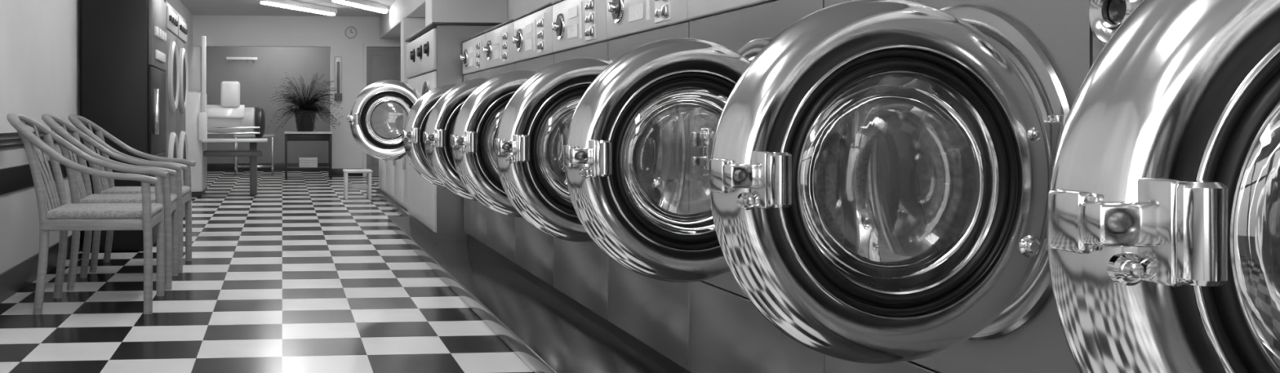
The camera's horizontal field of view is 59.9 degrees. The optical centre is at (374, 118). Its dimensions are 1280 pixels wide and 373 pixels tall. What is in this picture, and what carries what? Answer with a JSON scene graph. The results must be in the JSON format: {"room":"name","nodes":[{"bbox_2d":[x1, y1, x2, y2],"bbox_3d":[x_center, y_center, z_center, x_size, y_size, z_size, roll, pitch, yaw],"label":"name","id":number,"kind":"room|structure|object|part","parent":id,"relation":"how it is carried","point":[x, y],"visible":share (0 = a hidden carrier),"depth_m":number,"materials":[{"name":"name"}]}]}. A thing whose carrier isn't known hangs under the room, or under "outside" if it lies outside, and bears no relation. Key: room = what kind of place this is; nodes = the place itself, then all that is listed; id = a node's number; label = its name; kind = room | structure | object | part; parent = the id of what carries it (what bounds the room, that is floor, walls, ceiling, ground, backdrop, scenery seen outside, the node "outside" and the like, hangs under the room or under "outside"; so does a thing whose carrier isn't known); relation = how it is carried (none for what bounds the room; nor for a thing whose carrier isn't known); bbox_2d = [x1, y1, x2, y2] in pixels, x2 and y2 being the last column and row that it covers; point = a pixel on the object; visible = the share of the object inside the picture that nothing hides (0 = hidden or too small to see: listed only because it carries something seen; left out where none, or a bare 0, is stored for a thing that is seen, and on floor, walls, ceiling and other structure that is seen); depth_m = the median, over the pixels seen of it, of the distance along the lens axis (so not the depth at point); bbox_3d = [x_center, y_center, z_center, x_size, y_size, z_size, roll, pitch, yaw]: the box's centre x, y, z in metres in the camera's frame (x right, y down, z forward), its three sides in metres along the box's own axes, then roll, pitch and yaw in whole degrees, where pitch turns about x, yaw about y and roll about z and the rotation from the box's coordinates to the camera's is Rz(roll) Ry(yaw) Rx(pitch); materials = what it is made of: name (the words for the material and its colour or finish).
{"room":"laundry","nodes":[
{"label":"laundry","id":0,"kind":"room"},
{"bbox_2d":[0,0,200,274],"bbox_3d":[-2.010,-0.336,7.252,0.120,2.380,21.200,0,0,-5],"label":"wall","id":1,"kind":"structure","parent":0,"point":[41,40],"depth_m":5.64,"materials":[{"name":"paint"}]},
{"bbox_2d":[0,129,71,148],"bbox_3d":[-1.459,0.103,1.704,0.010,0.071,10.050,0,0,-5],"label":"trim","id":2,"kind":"structure","parent":1,"relation":"attached to","point":[2,140],"depth_m":5.12,"materials":[{"name":"grey"}]},
{"bbox_2d":[0,155,73,195],"bbox_3d":[-1.458,0.294,1.704,0.012,0.120,10.050,0,0,-5],"label":"trim","id":3,"kind":"structure","parent":1,"relation":"attached to","point":[12,179],"depth_m":5.22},
{"bbox_2d":[0,231,81,303],"bbox_3d":[-1.912,0.789,6.910,0.015,0.130,20.500,0,0,-5],"label":"baseboard","id":4,"kind":"structure","parent":1,"relation":"attached to","point":[13,280],"depth_m":5.36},
{"bbox_2d":[200,46,330,163],"bbox_3d":[-1.179,-0.336,17.323,3.290,2.380,0.120,0,0,-5],"label":"wall","id":5,"kind":"structure","parent":0,"point":[258,79],"depth_m":17.22,"materials":[{"name":"grey paint"}]},
{"bbox_2d":[226,57,257,61],"bbox_3d":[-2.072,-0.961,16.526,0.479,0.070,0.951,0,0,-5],"label":"coat hooks","id":6,"kind":"object","parent":5,"relation":"attached to","point":[227,58],"visible":1,"depth_m":16.29,"materials":[{"name":"silver metal"}]},
{"bbox_3d":[-2.155,-0.976,17.168,0.500,0.040,0.020,0,0,-5],"label":"rail","id":7,"kind":"part","parent":6,"relation":"part of","materials":[{"name":"silver metal"}]},
{"bbox_2d":[207,163,328,171],"bbox_3d":[-1.166,0.789,17.254,3.275,0.130,0.020,0,0,-5],"label":"baseboard","id":8,"kind":"structure","parent":5,"relation":"attached to","point":[211,166],"depth_m":17.18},
{"bbox_2d":[0,171,533,372],"bbox_3d":[-0.302,0.904,7.301,3.690,0.100,21.400,0,0,-5],"label":"floor","id":9,"kind":"structure","parent":0,"point":[295,275],"depth_m":4.76,"materials":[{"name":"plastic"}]},
{"bbox_2d":[6,113,169,315],"bbox_3d":[-1.318,0.416,4.854,0.693,0.880,0.573,0,0,-5],"label":"armchair","id":10,"kind":"object","parent":9,"relation":"on","point":[55,212],"visible":1,"depth_m":4.64,"materials":[{"name":"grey wood"}]},
{"bbox_3d":[-1.481,0.463,4.632,0.116,0.787,0.037,0,0,3],"label":"leg","id":11,"kind":"part","parent":10,"relation":"part of","materials":[{"name":"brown wood"}]},
{"bbox_3d":[-1.517,0.463,5.044,0.116,0.787,0.037,0,0,-13],"label":"leg","id":12,"kind":"part","parent":10,"relation":"part of","materials":[{"name":"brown wood"}]},
{"bbox_3d":[-1.318,0.132,4.854,0.693,0.313,0.573,0,0,-5],"label":"arm rail","id":13,"kind":"part","parent":10,"relation":"part of","materials":[{"name":"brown wood"}]},
{"bbox_3d":[-1.238,0.464,4.861,0.470,0.050,0.464,0,0,-5],"label":"seat frame","id":14,"kind":"part","parent":10,"relation":"part of","materials":[{"name":"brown wood"}]},
{"bbox_3d":[-1.231,0.423,4.861,0.465,0.038,0.450,0,0,-5],"label":"seat","id":15,"kind":"part","parent":10,"relation":"part of","materials":[{"name":"fabric"}]},
{"bbox_3d":[-0.998,0.558,4.642,0.048,0.593,0.040,0,0,-5],"label":"leg","id":16,"kind":"part","parent":10,"relation":"part of","materials":[{"name":"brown wood"}]},
{"bbox_3d":[-1.040,0.558,5.118,0.048,0.593,0.040,0,0,-5],"label":"leg","id":17,"kind":"part","parent":10,"relation":"part of","materials":[{"name":"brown wood"}]},
{"bbox_2d":[41,114,182,290],"bbox_3d":[-1.365,0.416,5.500,0.693,0.880,0.573,0,0,-7],"label":"armchair","id":18,"kind":"object","parent":9,"relation":"on","point":[80,185],"visible":0.75,"depth_m":5.32,"materials":[{"name":"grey wood"}]},
{"bbox_3d":[-1.521,0.463,5.273,0.116,0.787,0.037,0,0,1],"label":"leg","id":19,"kind":"part","parent":18,"relation":"part of","materials":[{"name":"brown wood"}]},
{"bbox_3d":[-1.569,0.463,5.684,0.116,0.787,0.037,0,0,-15],"label":"leg","id":20,"kind":"part","parent":18,"relation":"part of","materials":[{"name":"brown wood"}]},
{"bbox_3d":[-1.365,0.132,5.500,0.693,0.313,0.573,0,0,-7],"label":"arm rail","id":21,"kind":"part","parent":18,"relation":"part of","materials":[{"name":"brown wood"}]},
{"bbox_3d":[-1.278,0.423,5.510,0.465,0.038,0.450,0,0,-7],"label":"seat","id":22,"kind":"part","parent":18,"relation":"part of","materials":[{"name":"fabric"}]},
{"bbox_3d":[-1.038,0.558,5.298,0.048,0.593,0.040,0,0,-7],"label":"leg","id":23,"kind":"part","parent":18,"relation":"part of","materials":[{"name":"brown wood"}]},
{"bbox_3d":[-1.285,0.464,5.509,0.470,0.050,0.464,0,0,-7],"label":"seat frame","id":24,"kind":"part","parent":18,"relation":"part of","materials":[{"name":"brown wood"}]},
{"bbox_3d":[-1.094,0.558,5.772,0.048,0.593,0.040,0,0,-7],"label":"leg","id":25,"kind":"part","parent":18,"relation":"part of","materials":[{"name":"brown wood"}]},
{"bbox_2d":[81,0,166,252],"bbox_3d":[-1.677,0.004,7.241,0.480,1.700,0.880,0,0,-5],"label":"vending machine","id":26,"kind":"object","parent":9,"relation":"on","point":[124,42],"visible":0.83,"depth_m":6.81,"materials":[{"name":"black metal"}]},
{"bbox_3d":[-1.428,-0.046,6.917,0.040,0.300,0.030,0,0,-5],"label":"handle","id":27,"kind":"part","parent":26,"relation":"part of","materials":[{"name":"silver metal"}]},
{"bbox_2d":[68,114,195,272],"bbox_3d":[-1.409,0.416,6.122,0.693,0.880,0.573,0,0,-4],"label":"armchair","id":28,"kind":"object","parent":9,"relation":"on","point":[101,185],"visible":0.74,"depth_m":6.16,"materials":[{"name":"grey wood"}]},
{"bbox_3d":[-1.576,0.463,5.903,0.116,0.787,0.037,0,0,4],"label":"leg","id":29,"kind":"part","parent":28,"relation":"part of","materials":[{"name":"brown wood"}]},
{"bbox_3d":[-1.604,0.463,6.316,0.116,0.787,0.037,0,0,-12],"label":"leg","id":30,"kind":"part","parent":28,"relation":"part of","materials":[{"name":"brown wood"}]},
{"bbox_3d":[-1.409,0.132,6.122,0.693,0.313,0.573,0,0,-4],"label":"arm rail","id":31,"kind":"part","parent":28,"relation":"part of","materials":[{"name":"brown wood"}]},
{"bbox_3d":[-1.322,0.423,6.128,0.465,0.038,0.450,0,0,-4],"label":"seat","id":32,"kind":"part","parent":28,"relation":"part of","materials":[{"name":"fabric"}]},
{"bbox_3d":[-1.093,0.558,5.904,0.048,0.593,0.040,0,0,-4],"label":"leg","id":33,"kind":"part","parent":28,"relation":"part of","materials":[{"name":"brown wood"}]},
{"bbox_3d":[-1.329,0.464,6.127,0.470,0.050,0.464,0,0,-4],"label":"seat frame","id":34,"kind":"part","parent":28,"relation":"part of","materials":[{"name":"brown wood"}]},
{"bbox_3d":[-1.125,0.558,6.380,0.048,0.593,0.040,0,0,-4],"label":"leg","id":35,"kind":"part","parent":28,"relation":"part of","materials":[{"name":"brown wood"}]},
{"bbox_2d":[163,0,179,158],"bbox_3d":[-1.753,-0.006,8.128,0.455,1.720,0.780,0,0,-5],"label":"dryer","id":36,"kind":"object","parent":9,"relation":"on","point":[172,73],"visible":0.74,"depth_m":8.00,"materials":[{"name":"metal"}]},
{"bbox_2d":[176,11,188,217],"bbox_3d":[-1.822,-0.006,8.925,0.455,1.720,0.780,0,0,-5],"label":"dryer","id":37,"kind":"object","parent":9,"relation":"on","point":[181,38],"visible":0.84,"depth_m":8.85,"materials":[{"name":"metal"}]},
{"bbox_2d":[185,35,267,197],"bbox_3d":[-1.676,-0.021,11.814,0.960,1.750,0.870,0,0,-5],"label":"rotary ironer","id":38,"kind":"object","parent":9,"relation":"on","point":[229,117],"visible":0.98,"depth_m":11.63,"materials":[{"name":"white metal"}]},
{"bbox_3d":[-1.852,-0.471,11.477,0.050,0.850,0.050,0,0,-5],"label":"towel post","id":39,"kind":"part","parent":38,"relation":"part of","materials":[{"name":"white metal"}]},
{"bbox_2d":[206,104,244,118],"bbox_3d":[-1.682,-0.080,11.879,0.440,0.153,0.354,0,0,-5],"label":"hood","id":40,"kind":"object","parent":38,"relation":"attached to","point":[214,111],"depth_m":11.74,"materials":[{"name":"white metal"}]},
{"bbox_2d":[203,149,262,156],"bbox_3d":[-1.579,0.384,11.857,0.640,0.060,0.500,0,0,-5],"label":"tray","id":41,"kind":"object","parent":38,"relation":"on","point":[217,153],"depth_m":11.62,"materials":[{"name":"grey metal"}]},
{"bbox_2d":[201,137,267,142],"bbox_3d":[-1.527,0.236,11.601,0.700,0.035,0.420,0,0,-5],"label":"shelf","id":42,"kind":"object","parent":38,"relation":"attached to","point":[203,140],"depth_m":11.40,"materials":[{"name":"white ceramic"}]},
{"bbox_3d":[-1.360,0.544,11.877,0.080,0.620,0.140,0,0,-5],"label":"post","id":43,"kind":"part","parent":38,"relation":"part of","materials":[{"name":"grey metal"}]},
{"bbox_2d":[234,134,274,175],"bbox_3d":[-1.830,0.549,16.102,0.600,0.610,0.400,0,0,-5],"label":"side table","id":44,"kind":"object","parent":9,"relation":"on","point":[236,136],"visible":0.9,"depth_m":15.92,"materials":[{"name":"silver metal"}]},
{"bbox_2d":[284,131,332,179],"bbox_3d":[-0.956,0.519,15.174,0.680,0.670,0.440,0,0,-5],"label":"side table","id":45,"kind":"object","parent":9,"relation":"on","point":[304,162],"visible":1,"depth_m":15.01,"materials":[{"name":"paint"}]},
{"bbox_2d":[268,71,342,131],"bbox_3d":[-0.994,-0.237,15.177,1.073,0.855,1.073,0,0,-5],"label":"potted fern","id":46,"kind":"object","parent":45,"relation":"on","point":[304,112],"visible":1,"depth_m":15.07,"materials":[{"name":"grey plant"}]},
{"bbox_2d":[287,133,329,168],"bbox_3d":[-0.956,0.464,15.174,0.620,0.500,0.380,0,0,-5],"label":"shelf","id":47,"kind":"object","parent":45,"relation":"attached to","point":[304,162],"depth_m":15.02,"materials":[{"name":"paint"}]},
{"bbox_2d":[342,168,372,199],"bbox_3d":[-0.188,0.699,11.327,0.300,0.310,0.300,0,0,-5],"label":"step stool","id":48,"kind":"object","parent":9,"relation":"on","point":[368,186],"visible":1,"depth_m":11.21,"materials":[{"name":"white wood"}]},
{"bbox_3d":[-0.188,0.729,11.327,0.240,0.050,0.020,0,0,-5],"label":"rail","id":49,"kind":"part","parent":48,"relation":"part of","materials":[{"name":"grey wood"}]},
{"bbox_2d":[378,156,408,209],"bbox_3d":[0.596,0.509,10.058,0.880,0.550,3.200,0,0,-5],"label":"base cabinet","id":50,"kind":"object","parent":9,"relation":"on","point":[393,175],"visible":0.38,"depth_m":9.89,"materials":[{"name":"white metal"}]},
{"bbox_2d":[346,22,502,240],"bbox_3d":[0.481,0.082,7.589,1.439,1.405,1.520,0,0,-5],"label":"washing machine","id":51,"kind":"object","parent":9,"relation":"on","point":[433,52],"visible":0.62,"depth_m":6.89,"materials":[{"name":"white metal"}]},
{"bbox_3d":[-0.148,0.001,6.893,0.110,0.076,0.055,0,0,41],"label":"handle","id":52,"kind":"part","parent":51,"relation":"part of","materials":[{"name":"silver metal"}]},
{"bbox_3d":[0.097,0.009,6.948,0.314,0.314,0.089,0,0,3],"label":"door glass","id":53,"kind":"part","parent":51,"relation":"part of","materials":[{"name":"clear glass"}]},
{"bbox_3d":[0.322,-0.449,7.576,0.022,0.265,1.497,0,0,-5],"label":"control panel","id":54,"kind":"part","parent":51,"relation":"part of","materials":[{"name":"metal"}]},
{"bbox_3d":[0.326,0.546,7.577,0.014,0.375,1.497,0,0,-5],"label":"panel","id":55,"kind":"part","parent":51,"relation":"part of","materials":[{"name":"grey metal"}]},
{"bbox_3d":[0.326,0.024,7.577,0.010,0.660,1.497,0,0,-5],"label":"panel","id":56,"kind":"part","parent":51,"relation":"part of","materials":[{"name":"grey metal"}]},
{"bbox_2d":[401,18,520,275],"bbox_3d":[0.786,0.141,5.679,1.396,1.286,0.791,0,0,-7],"label":"washing machine","id":57,"kind":"object","parent":9,"relation":"on","point":[499,48],"visible":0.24,"depth_m":5.41,"materials":[{"name":"metal"}]},
{"bbox_3d":[0.172,0.082,5.239,0.110,0.077,0.055,0,0,30],"label":"handle","id":58,"kind":"part","parent":57,"relation":"part of","materials":[{"name":"silver metal"}]},
{"bbox_3d":[0.615,-0.382,5.906,0.026,0.038,0.038,0,0,-5],"label":"dial knob","id":59,"kind":"part","parent":57,"relation":"part of","materials":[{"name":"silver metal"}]},
{"bbox_3d":[0.672,0.589,5.681,0.010,0.270,0.752,0,0,-5],"label":"panel","id":60,"kind":"part","parent":57,"relation":"part of","materials":[{"name":"metal"}]},
{"bbox_3d":[0.672,0.086,5.681,0.010,0.727,0.752,0,0,-5],"label":"panel","id":61,"kind":"part","parent":57,"relation":"part of","materials":[{"name":"metal"}]},
{"bbox_3d":[0.763,-0.385,5.689,0.208,0.206,0.750,0,0,-5],"label":"control panel","id":62,"kind":"part","parent":57,"relation":"part of","materials":[{"name":"metal"}]},
{"bbox_3d":[0.675,-0.382,5.487,0.003,0.170,0.130,0,0,-5],"label":"coin plate","id":63,"kind":"part","parent":57,"relation":"part of","materials":[{"name":"silver metal"}]},
{"bbox_2d":[460,31,491,255],"bbox_3d":[0.890,0.141,6.461,1.021,1.286,0.758,0,0,-5],"label":"washing machine","id":64,"kind":"object","parent":9,"relation":"on","point":[473,57],"visible":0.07,"depth_m":6.39,"materials":[{"name":"metal"}]},
{"bbox_3d":[0.548,-0.382,6.661,0.026,0.038,0.038,0,0,-5],"label":"dial knob","id":65,"kind":"part","parent":64,"relation":"part of","materials":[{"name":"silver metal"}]},
{"bbox_3d":[0.606,0.589,6.436,0.010,0.270,0.752,0,0,-5],"label":"panel","id":66,"kind":"part","parent":64,"relation":"part of","materials":[{"name":"metal"}]},
{"bbox_3d":[0.606,0.086,6.436,0.010,0.727,0.752,0,0,-5],"label":"panel","id":67,"kind":"part","parent":64,"relation":"part of","materials":[{"name":"metal"}]},
{"bbox_3d":[0.697,-0.385,6.444,0.208,0.206,0.750,0,0,-5],"label":"control panel","id":68,"kind":"part","parent":64,"relation":"part of","materials":[{"name":"metal"}]},
{"bbox_3d":[0.609,-0.382,6.242,0.003,0.170,0.130,0,0,-5],"label":"coin plate","id":69,"kind":"part","parent":64,"relation":"part of","materials":[{"name":"silver metal"}]},
{"bbox_2d":[422,2,560,301],"bbox_3d":[0.853,0.141,4.919,1.410,1.286,0.806,0,0,-9],"label":"washing machine","id":70,"kind":"object","parent":9,"relation":"on","point":[532,39],"visible":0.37,"depth_m":4.66,"materials":[{"name":"metal"}]},
{"bbox_3d":[0.243,0.082,4.457,0.110,0.077,0.055,0,0,27],"label":"handle","id":71,"kind":"part","parent":70,"relation":"part of","materials":[{"name":"silver metal"}]},
{"bbox_3d":[0.681,-0.382,5.151,0.026,0.038,0.038,0,0,-5],"label":"dial knob","id":72,"kind":"part","parent":70,"relation":"part of","materials":[{"name":"silver metal"}]},
{"bbox_3d":[0.739,0.589,4.926,0.010,0.270,0.752,0,0,-5],"label":"panel","id":73,"kind":"part","parent":70,"relation":"part of","materials":[{"name":"metal"}]},
{"bbox_3d":[0.739,0.086,4.926,0.010,0.727,0.752,0,0,-5],"label":"panel","id":74,"kind":"part","parent":70,"relation":"part of","materials":[{"name":"metal"}]},
{"bbox_3d":[0.829,-0.385,4.934,0.208,0.206,0.750,0,0,-5],"label":"control panel","id":75,"kind":"part","parent":70,"relation":"part of","materials":[{"name":"metal"}]},
{"bbox_3d":[0.741,-0.382,4.732,0.003,0.170,0.130,0,0,-5],"label":"coin plate","id":76,"kind":"part","parent":70,"relation":"part of","materials":[{"name":"silver metal"}]},
{"bbox_2d":[375,189,669,372],"bbox_3d":[0.986,0.819,4.854,1.130,0.070,13.900,0,0,-5],"label":"plinth","id":77,"kind":"object","parent":9,"relation":"on","point":[547,335],"visible":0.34,"depth_m":4.30,"materials":[{"name":"paint"}]},
{"bbox_2d":[450,0,616,337],"bbox_3d":[0.918,0.141,4.168,1.400,1.286,0.796,0,0,-8],"label":"washing machine","id":78,"kind":"object","parent":9,"relation":"on","point":[579,27],"visible":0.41,"depth_m":3.84,"materials":[{"name":"metal"}]},
{"bbox_3d":[0.306,0.082,3.720,0.110,0.077,0.055,0,0,29],"label":"handle","id":79,"kind":"part","parent":78,"relation":"part of","materials":[{"name":"silver metal"}]},
{"bbox_3d":[0.534,0.090,3.824,0.315,0.315,0.089,0,0,-9],"label":"door glass","id":80,"kind":"part","parent":78,"relation":"part of","materials":[{"name":"clear glass"}]},
{"bbox_3d":[0.747,-0.382,4.396,0.026,0.038,0.038,0,0,-5],"label":"dial knob","id":81,"kind":"part","parent":78,"relation":"part of","materials":[{"name":"silver metal"}]},
{"bbox_3d":[0.804,0.589,4.171,0.010,0.270,0.752,0,0,-5],"label":"panel","id":82,"kind":"part","parent":78,"relation":"part of","materials":[{"name":"metal"}]},
{"bbox_3d":[0.804,0.086,4.171,0.010,0.727,0.752,0,0,-5],"label":"panel","id":83,"kind":"part","parent":78,"relation":"part of","materials":[{"name":"metal"}]},
{"bbox_3d":[0.895,-0.385,4.179,0.208,0.206,0.750,0,0,-5],"label":"control panel","id":84,"kind":"part","parent":78,"relation":"part of","materials":[{"name":"metal"}]},
{"bbox_3d":[0.807,-0.382,3.977,0.003,0.170,0.130,0,0,-5],"label":"coin plate","id":85,"kind":"part","parent":78,"relation":"part of","materials":[{"name":"silver metal"}]},
{"bbox_2d":[493,0,693,372],"bbox_3d":[0.985,0.141,3.409,1.410,1.286,0.806,0,0,-9],"label":"washing machine","id":86,"kind":"object","parent":9,"relation":"on","point":[651,316],"visible":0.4,"depth_m":3.06,"materials":[{"name":"metal"}]},
{"bbox_3d":[0.376,0.082,2.947,0.110,0.077,0.055,0,0,27],"label":"handle","id":87,"kind":"part","parent":86,"relation":"part of","materials":[{"name":"silver metal"}]},
{"bbox_3d":[0.600,0.090,3.059,0.315,0.315,0.089,0,0,-11],"label":"door glass","id":88,"kind":"part","parent":86,"relation":"part of","materials":[{"name":"clear glass"}]},
{"bbox_3d":[0.813,-0.382,3.641,0.026,0.038,0.038,0,0,-5],"label":"dial knob","id":89,"kind":"part","parent":86,"relation":"part of","materials":[{"name":"silver metal"}]},
{"bbox_3d":[0.871,0.086,3.416,0.010,0.727,0.752,0,0,-5],"label":"panel","id":90,"kind":"part","parent":86,"relation":"part of","materials":[{"name":"metal"}]},
{"bbox_3d":[0.871,0.589,3.416,0.010,0.270,0.752,0,0,-5],"label":"panel","id":91,"kind":"part","parent":86,"relation":"part of","materials":[{"name":"metal"}]},
{"bbox_3d":[0.961,-0.385,3.424,0.208,0.206,0.750,0,0,-5],"label":"control panel","id":92,"kind":"part","parent":86,"relation":"part of","materials":[{"name":"metal"}]},
{"bbox_3d":[0.873,-0.382,3.221,0.003,0.170,0.130,0,0,-5],"label":"coin plate","id":93,"kind":"part","parent":86,"relation":"part of","materials":[{"name":"silver metal"}]},
{"bbox_2d":[563,0,824,372],"bbox_3d":[1.050,0.141,2.657,1.400,1.286,0.796,0,0,-8],"label":"washing machine","id":94,"kind":"object","parent":9,"relation":"on","point":[615,125],"visible":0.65,"depth_m":2.30,"materials":[{"name":"metal"}]},
{"bbox_3d":[0.438,0.082,2.210,0.110,0.077,0.055,0,0,29],"label":"handle","id":95,"kind":"part","parent":94,"relation":"part of","materials":[{"name":"silver metal"}]},
{"bbox_3d":[0.666,0.090,2.314,0.315,0.315,0.089,0,0,-9],"label":"door glass","id":96,"kind":"part","parent":94,"relation":"part of","materials":[{"name":"clear glass"}]},
{"bbox_3d":[1.027,-0.385,2.669,0.208,0.206,0.750,0,0,-5],"label":"control panel","id":97,"kind":"part","parent":94,"relation":"part of","materials":[{"name":"metal"}]},
{"bbox_3d":[0.937,0.086,2.661,0.010,0.727,0.752,0,0,-5],"label":"panel","id":98,"kind":"part","parent":94,"relation":"part of","materials":[{"name":"metal"}]},
{"bbox_3d":[0.937,0.589,2.661,0.010,0.270,0.752,0,0,-5],"label":"panel","id":99,"kind":"part","parent":94,"relation":"part of","materials":[{"name":"metal"}]},
{"bbox_2d":[709,0,1093,372],"bbox_3d":[1.117,0.141,1.899,1.407,1.286,0.804,0,0,-8],"label":"washing machine","id":100,"kind":"object","parent":9,"relation":"on","point":[881,171],"visible":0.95,"depth_m":1.53,"materials":[{"name":"metal"}]},
{"bbox_3d":[0.507,0.082,1.441,0.110,0.077,0.055,0,0,28],"label":"handle","id":101,"kind":"part","parent":100,"relation":"part of","materials":[{"name":"silver metal"}]},
{"bbox_3d":[1.003,0.589,1.906,0.010,0.270,0.752,0,0,-5],"label":"panel","id":102,"kind":"part","parent":100,"relation":"part of","materials":[{"name":"metal"}]},
{"bbox_3d":[0.732,0.090,1.552,0.315,0.315,0.089,0,0,-10],"label":"door glass","id":103,"kind":"part","parent":100,"relation":"part of","materials":[{"name":"clear glass"}]},
{"bbox_2d":[1046,0,1279,372],"bbox_3d":[1.180,0.141,1.160,1.366,1.286,0.758,0,0,-5],"label":"washing machine","id":104,"kind":"object","parent":9,"relation":"on","point":[1163,220],"visible":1,"depth_m":0.80,"materials":[{"name":"metal"}]},
{"bbox_3d":[1.069,0.086,1.151,0.010,0.727,0.752,0,0,-5],"label":"panel","id":105,"kind":"part","parent":104,"relation":"part of","materials":[{"name":"metal"}]},
{"bbox_3d":[0.560,0.082,0.785,0.110,0.077,0.055,0,0,39],"label":"handle","id":106,"kind":"part","parent":104,"relation":"part of","materials":[{"name":"silver metal"}]},
{"bbox_3d":[0.803,0.090,0.850,0.315,0.315,0.089,0,0,0],"label":"door glass","id":107,"kind":"part","parent":104,"relation":"part of","materials":[{"name":"clear glass"}]},
{"bbox_2d":[180,0,395,16],"bbox_3d":[-0.302,-1.576,7.301,3.690,0.100,21.400,0,0,-5],"label":"ceiling","id":108,"kind":"structure","parent":0,"point":[201,7],"depth_m":14.71,"materials":[{"name":"paint"}]},
{"bbox_2d":[257,0,337,15],"bbox_3d":[-0.987,-1.476,13.917,0.101,0.100,1.792,0,0,28],"label":"fluorescent light","id":109,"kind":"object","parent":108,"relation":"attached to","point":[295,5],"visible":1,"depth_m":13.88,"materials":[{"name":"white glass"}]},
{"bbox_2d":[332,0,389,13],"bbox_3d":[-0.179,-1.476,13.636,0.101,0.100,1.603,0,0,24],"label":"fluorescent light","id":110,"kind":"object","parent":108,"relation":"attached to","point":[364,4],"visible":1,"depth_m":13.70,"materials":[{"name":"white glass"}]},
{"bbox_2d":[192,14,407,168],"bbox_3d":[-1.050,-0.336,15.844,3.290,2.380,0.150,0,0,-5],"label":"wall","id":111,"kind":"structure","parent":0,"point":[219,30],"depth_m":15.80,"materials":[{"name":"grey paint"}]},
{"bbox_2d":[334,56,342,101],"bbox_3d":[-0.547,-0.596,15.772,0.110,0.660,0.080,0,0,-5],"label":"thermometer","id":112,"kind":"object","parent":111,"relation":"attached to","point":[338,60],"visible":0.98,"depth_m":15.76,"materials":[{"name":"grey metal"}]},
{"bbox_2d":[332,168,363,176],"bbox_3d":[-0.420,0.799,15.816,0.480,0.110,0.015,0,0,-5],"label":"baseboard","id":113,"kind":"structure","parent":111,"relation":"attached to","point":[335,172],"depth_m":15.80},
{"bbox_2d":[344,26,356,38],"bbox_3d":[-0.359,-1.286,15.809,0.180,0.180,0.040,0,0,-5],"label":"wall clock","id":114,"kind":"object","parent":111,"relation":"attached to","point":[350,32],"visible":1,"depth_m":15.81,"materials":[{"name":"plastic"}]},
{"bbox_2d":[371,55,397,165],"bbox_3d":[0.146,-0.121,15.823,0.390,1.650,0.010,0,0,-5],"label":"door","id":115,"kind":"structure","parent":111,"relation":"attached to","point":[383,67],"depth_m":15.82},
{"bbox_2d":[366,47,403,176],"bbox_3d":[0.144,-0.106,15.845,0.550,1.920,0.035,0,0,-5],"label":"leaf","id":116,"kind":"object","parent":111,"relation":"attached to","point":[380,110],"visible":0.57,"depth_m":15.83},
{"bbox_2d":[363,43,406,176],"bbox_3d":[0.145,-0.136,15.843,0.650,1.980,0.060,0,0,-5],"label":"trim","id":117,"kind":"structure","parent":111,"relation":"attached to","point":[365,45],"depth_m":15.79,"materials":[{"name":"dark grey paint"}]},
{"bbox_2d":[293,110,317,131],"bbox_3d":[-0.996,0.032,15.171,0.340,0.300,0.340,0,0,-5],"label":"pot","id":118,"kind":"object","parent":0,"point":[305,123],"depth_m":15.05,"materials":[{"name":"ceramic"}]},
{"bbox_2d":[379,0,425,39],"bbox_3d":[0.750,-1.361,11.108,0.530,0.330,9.600,0,0,-5],"label":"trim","id":119,"kind":"structure","parent":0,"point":[390,21],"depth_m":13.53,"materials":[{"name":"paint"}]},
{"bbox_2d":[507,0,554,20],"bbox_3d":[1.387,-0.336,7.550,0.120,2.380,21.200,0,0,-5],"label":"wall","id":120,"kind":"structure","parent":0,"point":[516,8],"depth_m":8.79,"materials":[{"name":"paint"}]},
{"bbox_2d":[400,0,507,83],"bbox_3d":[0.679,-0.936,11.051,0.680,1.180,3.500,0,0,-5],"label":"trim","id":121,"kind":"structure","parent":120,"relation":"attached to","point":[436,11],"depth_m":9.32,"materials":[{"name":"paint"}]},
{"bbox_2d":[1107,0,1125,24],"bbox_3d":[1.028,-0.151,1.463,0.007,0.043,0.043,0,0,-5],"label":"knob","id":122,"kind":"object","parent":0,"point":[1116,8],"depth_m":1.47,"materials":[{"name":"metal"}]}
]}

